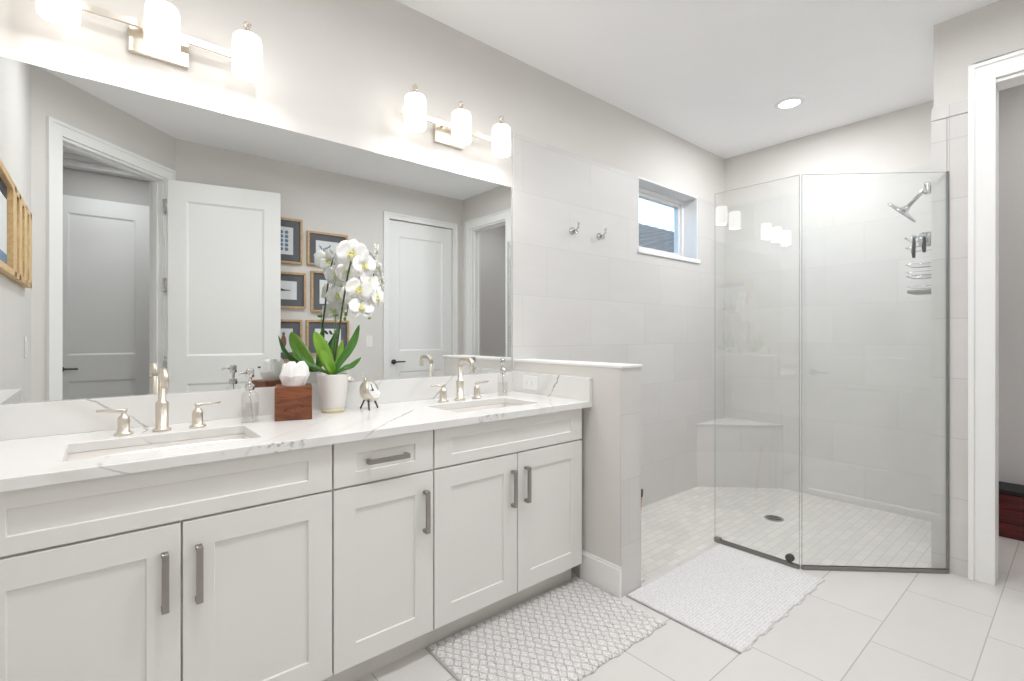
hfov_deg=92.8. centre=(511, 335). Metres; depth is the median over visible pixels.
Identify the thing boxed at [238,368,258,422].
soap dispenser
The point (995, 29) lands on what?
wall
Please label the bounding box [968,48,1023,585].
door frame
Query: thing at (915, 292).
soap tray
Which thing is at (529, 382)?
power outlet
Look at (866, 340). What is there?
wall tile
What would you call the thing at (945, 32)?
wall
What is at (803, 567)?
glass panel
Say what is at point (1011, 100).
wall
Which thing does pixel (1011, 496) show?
wooden chest
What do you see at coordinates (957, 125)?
tiled wall
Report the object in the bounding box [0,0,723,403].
wall
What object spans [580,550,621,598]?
baseboard
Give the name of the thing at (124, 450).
sink
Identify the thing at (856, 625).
floor
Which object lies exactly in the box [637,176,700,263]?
window
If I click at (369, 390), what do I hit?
desk clock
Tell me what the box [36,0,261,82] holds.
vanity light
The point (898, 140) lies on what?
wall
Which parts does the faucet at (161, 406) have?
lever, handle, spout, handle, lever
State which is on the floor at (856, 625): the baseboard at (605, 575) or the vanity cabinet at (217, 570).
the vanity cabinet at (217, 570)
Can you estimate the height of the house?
4.864 m
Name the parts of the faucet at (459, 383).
lever, handle, spout, handle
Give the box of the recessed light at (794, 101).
[774,96,804,108]
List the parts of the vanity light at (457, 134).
lamp shade, shade arm, plate, shade arm, lamp shade, shade arm, lamp shade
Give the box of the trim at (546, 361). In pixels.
[514,359,642,367]
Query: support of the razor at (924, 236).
hanging from the shower caddy
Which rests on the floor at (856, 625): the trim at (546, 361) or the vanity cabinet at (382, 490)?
the vanity cabinet at (382, 490)
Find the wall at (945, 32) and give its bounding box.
[934,16,956,170]
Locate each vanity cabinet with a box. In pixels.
[0,445,331,680]
[325,430,432,680]
[424,409,581,647]
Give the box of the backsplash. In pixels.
[0,372,512,440]
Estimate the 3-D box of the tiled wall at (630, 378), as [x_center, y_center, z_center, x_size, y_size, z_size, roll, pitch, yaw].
[0.317,0.710,2.565,0.152,1.120,0.752,0,0,-40]
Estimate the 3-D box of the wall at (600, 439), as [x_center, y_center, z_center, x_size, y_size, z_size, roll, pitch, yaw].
[0.310,0.701,2.566,0.144,1.099,0.743,0,0,-40]
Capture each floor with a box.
[355,536,1023,680]
[641,486,930,580]
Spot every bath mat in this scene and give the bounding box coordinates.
[426,578,665,680]
[626,544,824,653]
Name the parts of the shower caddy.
hanger rail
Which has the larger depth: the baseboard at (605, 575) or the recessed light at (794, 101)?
the recessed light at (794, 101)
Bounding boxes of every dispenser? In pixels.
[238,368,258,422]
[498,358,508,395]
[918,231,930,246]
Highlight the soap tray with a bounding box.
[907,290,930,294]
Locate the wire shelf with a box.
[906,262,930,290]
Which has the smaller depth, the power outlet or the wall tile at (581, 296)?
the power outlet
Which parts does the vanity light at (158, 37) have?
lamp shade, plate, lamp shade, shade arm, lamp shade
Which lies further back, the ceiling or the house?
the house
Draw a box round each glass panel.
[714,175,799,568]
[801,171,948,573]
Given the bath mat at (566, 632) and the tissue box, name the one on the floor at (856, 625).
the bath mat at (566, 632)
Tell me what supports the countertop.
on the vanity cabinet at (217, 570)
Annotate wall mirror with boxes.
[0,56,510,403]
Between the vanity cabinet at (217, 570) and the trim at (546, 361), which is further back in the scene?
the trim at (546, 361)
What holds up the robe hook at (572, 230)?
attached to the wall tile at (581, 296)
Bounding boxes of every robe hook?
[570,222,579,233]
[597,228,606,239]
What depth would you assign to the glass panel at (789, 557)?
2.53 m
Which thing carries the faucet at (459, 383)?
on the countertop
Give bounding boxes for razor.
[911,235,915,257]
[922,234,926,252]
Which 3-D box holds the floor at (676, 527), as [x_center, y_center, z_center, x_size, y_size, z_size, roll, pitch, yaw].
[1.569,1.295,3.063,2.450,0.050,1.745,0,0,-40]
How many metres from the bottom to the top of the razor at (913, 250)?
0.122 m
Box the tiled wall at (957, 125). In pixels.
[931,99,967,577]
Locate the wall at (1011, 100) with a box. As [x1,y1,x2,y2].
[999,84,1023,484]
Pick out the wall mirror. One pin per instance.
(141, 234)
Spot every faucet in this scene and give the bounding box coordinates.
[96,367,220,435]
[431,357,488,402]
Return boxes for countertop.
[0,371,591,491]
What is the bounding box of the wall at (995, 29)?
[957,0,1023,114]
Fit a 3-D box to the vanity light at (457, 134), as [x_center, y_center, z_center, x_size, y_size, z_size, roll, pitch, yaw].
[-0.276,-1.058,2.452,0.612,0.203,0.174,0,0,-40]
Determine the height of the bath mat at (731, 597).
0.011 m
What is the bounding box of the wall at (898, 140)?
[724,100,933,205]
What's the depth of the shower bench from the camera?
4.07 m
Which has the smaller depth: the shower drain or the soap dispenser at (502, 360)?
the soap dispenser at (502, 360)
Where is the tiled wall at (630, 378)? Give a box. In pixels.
[620,367,640,596]
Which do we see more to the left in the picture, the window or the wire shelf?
the window
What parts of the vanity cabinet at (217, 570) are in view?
door, handle, drawer, handle, door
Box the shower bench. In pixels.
[696,417,783,487]
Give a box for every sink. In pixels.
[66,433,249,460]
[447,403,517,412]
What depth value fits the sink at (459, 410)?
2.40 m
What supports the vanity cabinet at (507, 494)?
on the floor at (856, 625)
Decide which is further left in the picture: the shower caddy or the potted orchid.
the potted orchid
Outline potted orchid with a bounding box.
[290,239,384,412]
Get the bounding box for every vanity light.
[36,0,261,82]
[401,84,510,157]
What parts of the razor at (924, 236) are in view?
handle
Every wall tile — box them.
[512,132,724,506]
[725,164,930,520]
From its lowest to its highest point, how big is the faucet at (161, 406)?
0.212 m
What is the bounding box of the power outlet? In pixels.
[523,375,537,390]
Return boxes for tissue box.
[275,361,311,420]
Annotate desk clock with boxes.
[359,374,379,409]
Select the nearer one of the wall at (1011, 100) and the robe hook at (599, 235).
the wall at (1011, 100)
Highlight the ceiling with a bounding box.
[396,0,998,158]
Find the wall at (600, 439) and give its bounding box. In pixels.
[515,362,619,576]
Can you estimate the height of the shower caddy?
0.414 m
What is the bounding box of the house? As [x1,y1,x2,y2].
[639,223,673,252]
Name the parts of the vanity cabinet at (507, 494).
door, drawer, handle, handle, door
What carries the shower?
attached to the wall tile
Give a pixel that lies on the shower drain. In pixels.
(768, 517)
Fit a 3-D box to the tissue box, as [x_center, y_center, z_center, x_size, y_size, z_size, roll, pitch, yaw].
[-0.841,0.209,1.878,0.128,0.218,0.130,0,0,-24]
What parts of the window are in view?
frame, sill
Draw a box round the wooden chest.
[999,481,1023,540]
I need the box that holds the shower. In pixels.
[887,182,930,222]
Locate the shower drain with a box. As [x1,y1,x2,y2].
[764,515,783,521]
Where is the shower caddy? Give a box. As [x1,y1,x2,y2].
[904,231,930,294]

